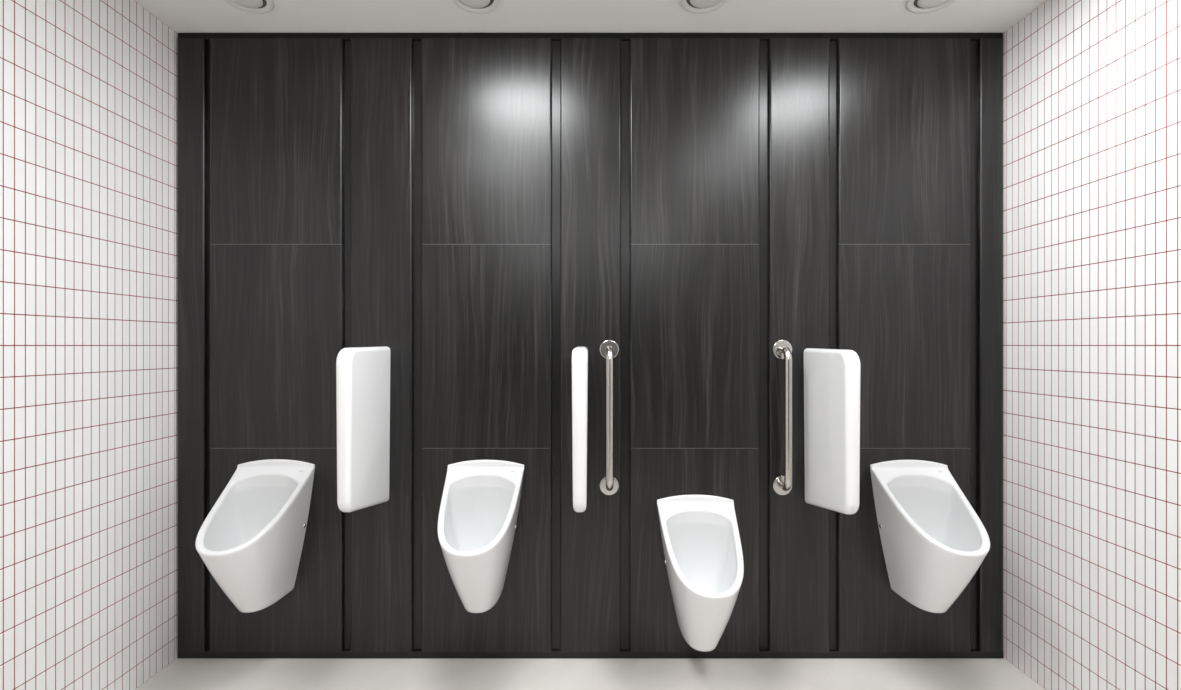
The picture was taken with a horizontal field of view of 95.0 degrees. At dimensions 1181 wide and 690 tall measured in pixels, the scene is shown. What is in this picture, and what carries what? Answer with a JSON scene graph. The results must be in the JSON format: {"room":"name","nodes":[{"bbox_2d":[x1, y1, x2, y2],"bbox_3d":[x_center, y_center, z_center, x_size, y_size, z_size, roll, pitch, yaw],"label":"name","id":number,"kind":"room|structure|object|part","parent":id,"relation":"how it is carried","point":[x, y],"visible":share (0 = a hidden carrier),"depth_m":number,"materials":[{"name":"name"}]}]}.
{"room":"public restroom","nodes":[
{"label":"public restroom","id":0,"kind":"room"},
{"bbox_2d":[0,0,177,689],"bbox_3d":[-1.919,0.000,-0.177,0.150,2.788,5.245,0,0,0],"label":"wall","id":1,"kind":"structure","parent":0,"point":[89,88],"depth_m":1.97,"materials":[{"name":"white tile"}]},
{"bbox_2d":[178,38,1002,651],"bbox_3d":[0.000,0.000,2.422,3.687,2.788,0.045,0,0,0],"label":"wall","id":2,"kind":"structure","parent":0,"point":[481,212],"depth_m":2.40,"materials":[{"name":"black wood"}]},
{"bbox_3d":[-1.774,-0.001,2.410,0.121,2.722,0.020,0,0,0],"label":"cladding panel","id":3,"kind":"part","parent":2,"relation":"part of","materials":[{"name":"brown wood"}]},
{"bbox_2d":[195,459,314,612],"bbox_3d":[-1.390,0.793,2.197,0.338,0.578,0.406,0,0,0],"label":"urinal","id":4,"kind":"object","parent":2,"relation":"attached to","point":[251,540],"visible":1,"depth_m":2.26,"materials":[{"name":"white ceramic"}]},
{"bbox_3d":[-1.396,0.908,2.410,0.588,0.903,0.020,0,0,0],"label":"cladding panel","id":5,"kind":"part","parent":2,"relation":"part of","materials":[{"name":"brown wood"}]},
{"bbox_3d":[-1.396,0.004,2.410,0.588,0.902,0.020,0,0,0],"label":"cladding panel","id":6,"kind":"part","parent":2,"relation":"part of","materials":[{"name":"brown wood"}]},
{"bbox_3d":[-1.396,-0.906,2.410,0.588,0.913,0.020,0,0,0],"label":"cladding panel","id":7,"kind":"part","parent":2,"relation":"part of","materials":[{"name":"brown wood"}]},
{"bbox_2d":[336,346,389,511],"bbox_3d":[-0.917,0.349,2.200,0.061,0.690,0.402,0,0,0],"label":"privacy screen","id":8,"kind":"object","parent":2,"relation":"attached to","point":[362,373],"visible":1,"depth_m":2.11,"materials":[{"name":"white ceramic"}]},
{"bbox_3d":[-0.929,-0.001,2.410,0.273,2.722,0.020,0,0,0],"label":"cladding panel","id":9,"kind":"part","parent":2,"relation":"part of","materials":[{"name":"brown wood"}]},
{"bbox_2d":[437,460,523,612],"bbox_3d":[-0.462,0.795,2.197,0.338,0.578,0.406,0,0,0],"label":"urinal","id":10,"kind":"object","parent":2,"relation":"attached to","point":[478,512],"visible":1,"depth_m":2.33,"materials":[{"name":"white ceramic"}]},
{"bbox_3d":[-0.462,0.908,2.410,0.579,0.903,0.020,0,0,0],"label":"cladding panel","id":11,"kind":"part","parent":2,"relation":"part of","materials":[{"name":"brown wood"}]},
{"bbox_3d":[-0.462,0.004,2.410,0.579,0.902,0.020,0,0,0],"label":"cladding panel","id":12,"kind":"part","parent":2,"relation":"part of","materials":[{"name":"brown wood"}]},
{"bbox_3d":[-0.462,-0.906,2.410,0.579,0.913,0.020,0,0,0],"label":"cladding panel","id":13,"kind":"part","parent":2,"relation":"part of","materials":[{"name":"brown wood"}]},
{"bbox_2d":[572,346,587,511],"bbox_3d":[-0.041,0.349,2.200,0.061,0.690,0.402,0,0,0],"label":"privacy screen","id":14,"kind":"object","parent":2,"relation":"attached to","point":[580,353],"visible":1,"depth_m":2.00,"materials":[{"name":"white ceramic"}]},
{"bbox_2d":[178,650,1002,657],"bbox_3d":[0.000,1.377,2.415,3.676,0.033,0.010,0,0,0],"label":"baseboard","id":15,"kind":"structure","parent":2,"relation":"attached to","point":[345,653],"depth_m":2.41,"materials":[{"name":"black wood"}]},
{"bbox_2d":[178,33,1002,39],"bbox_3d":[0.000,-1.379,2.416,3.676,0.030,0.008,0,0,0],"label":"trim","id":16,"kind":"structure","parent":2,"relation":"attached to","point":[345,36],"depth_m":2.41,"materials":[{"name":"black"}]},
{"bbox_3d":[0.000,-0.001,2.410,0.269,2.722,0.020,0,0,0],"label":"cladding panel","id":17,"kind":"part","parent":2,"relation":"part of","materials":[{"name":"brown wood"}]},
{"bbox_2d":[599,340,618,494],"bbox_3d":[0.083,0.319,2.355,0.086,0.688,0.090,0,0,0],"label":"grab bar","id":18,"kind":"object","parent":2,"relation":"attached to","point":[609,349],"visible":1,"depth_m":2.31,"materials":[{"name":"silver metal"}]},
{"bbox_3d":[0.083,0.319,2.354,0.032,0.634,0.089,0,0,0],"label":"rail","id":19,"kind":"part","parent":18,"relation":"part of","materials":[{"name":"silver metal"}]},
{"bbox_3d":[0.463,0.908,2.410,0.576,0.903,0.020,0,0,0],"label":"cladding panel","id":20,"kind":"part","parent":2,"relation":"part of","materials":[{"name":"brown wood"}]},
{"bbox_3d":[0.463,0.004,2.410,0.576,0.902,0.020,0,0,0],"label":"cladding panel","id":21,"kind":"part","parent":2,"relation":"part of","materials":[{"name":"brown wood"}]},
{"bbox_3d":[0.463,-0.906,2.410,0.576,0.913,0.020,0,0,0],"label":"cladding panel","id":22,"kind":"part","parent":2,"relation":"part of","materials":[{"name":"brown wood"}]},
{"bbox_2d":[657,495,743,651],"bbox_3d":[0.463,0.950,2.197,0.338,0.578,0.406,0,0,0],"label":"urinal","id":23,"kind":"object","parent":2,"relation":"attached to","point":[702,547],"visible":1,"depth_m":2.33,"materials":[{"name":"white ceramic"}]},
{"bbox_2d":[772,340,791,494],"bbox_3d":[0.850,0.319,2.355,0.086,0.688,0.090,0,0,0],"label":"grab bar","id":24,"kind":"object","parent":2,"relation":"attached to","point":[782,349],"visible":1,"depth_m":2.32,"materials":[{"name":"silver metal"}]},
{"bbox_3d":[0.850,0.319,2.354,0.032,0.634,0.089,0,0,0],"label":"rail","id":25,"kind":"part","parent":24,"relation":"part of","materials":[{"name":"silver metal"}]},
{"bbox_3d":[0.928,-0.001,2.410,0.269,2.722,0.020,0,0,0],"label":"cladding panel","id":26,"kind":"part","parent":2,"relation":"part of","materials":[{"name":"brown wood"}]},
{"bbox_2d":[804,348,860,514],"bbox_3d":[0.975,0.357,2.200,0.061,0.690,0.402,0,0,0],"label":"privacy screen","id":27,"kind":"object","parent":2,"relation":"attached to","point":[832,377],"visible":1,"depth_m":2.12,"materials":[{"name":"white ceramic"}]},
{"bbox_3d":[1.395,0.908,2.410,0.588,0.903,0.020,0,0,0],"label":"cladding panel","id":28,"kind":"part","parent":2,"relation":"part of","materials":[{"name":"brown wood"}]},
{"bbox_3d":[1.395,0.004,2.410,0.588,0.902,0.020,0,0,0],"label":"cladding panel","id":29,"kind":"part","parent":2,"relation":"part of","materials":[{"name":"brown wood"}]},
{"bbox_3d":[1.395,-0.906,2.410,0.588,0.913,0.020,0,0,0],"label":"cladding panel","id":30,"kind":"part","parent":2,"relation":"part of","materials":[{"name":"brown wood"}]},
{"bbox_2d":[870,460,989,612],"bbox_3d":[1.407,0.795,2.197,0.338,0.578,0.406,0,0,0],"label":"urinal","id":31,"kind":"object","parent":2,"relation":"attached to","point":[934,542],"visible":1,"depth_m":2.26,"materials":[{"name":"white ceramic"}]},
{"bbox_3d":[1.779,-0.001,2.410,0.100,2.722,0.020,0,0,0],"label":"cladding panel","id":32,"kind":"part","parent":2,"relation":"part of","materials":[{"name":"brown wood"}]},
{"bbox_2d":[135,658,1045,689],"bbox_3d":[0.000,1.444,-0.128,4.288,0.100,5.345,0,0,0],"label":"floor","id":33,"kind":"structure","parent":0,"point":[181,673],"depth_m":2.30,"materials":[{"name":"stone"}]},
{"bbox_2d":[134,0,1046,32],"bbox_3d":[0.000,-1.444,-0.128,4.288,0.100,5.345,0,0,0],"label":"ceiling","id":34,"kind":"structure","parent":0,"point":[182,16],"depth_m":2.29,"materials":[{"name":"white paint"}]},
{"bbox_2d":[224,0,273,13],"bbox_3d":[-1.378,-1.390,2.167,0.191,0.008,0.191,0,0,0],"label":"recessed light","id":35,"kind":"object","parent":34,"relation":"in","point":[253,6],"visible":1,"depth_m":2.21,"materials":[{"name":"white plastic"}]},
{"bbox_2d":[453,0,499,13],"bbox_3d":[-0.459,-1.390,2.167,0.191,0.008,0.191,0,0,0],"label":"recessed light","id":36,"kind":"object","parent":34,"relation":"in","point":[474,6],"visible":1,"depth_m":2.21,"materials":[{"name":"grey"}]},
{"bbox_2d":[680,0,726,13],"bbox_3d":[0.455,-1.390,2.167,0.191,0.008,0.191,0,0,0],"label":"recessed light","id":37,"kind":"object","parent":34,"relation":"in","point":[693,6],"visible":1,"depth_m":2.21,"materials":[{"name":"grey"}]},
{"bbox_2d":[906,0,955,13],"bbox_3d":[1.375,-1.390,2.167,0.191,0.008,0.191,0,0,0],"label":"recessed light","id":38,"kind":"object","parent":34,"relation":"in","point":[914,6],"visible":1,"depth_m":2.21,"materials":[{"name":"grey"}]},
{"bbox_2d":[1003,0,1180,689],"bbox_3d":[1.919,0.000,-0.177,0.150,2.788,5.245,0,0,0],"label":"wall","id":39,"kind":"structure","parent":0,"point":[1092,88],"depth_m":1.99,"materials":[{"name":"white tile"}]}
]}

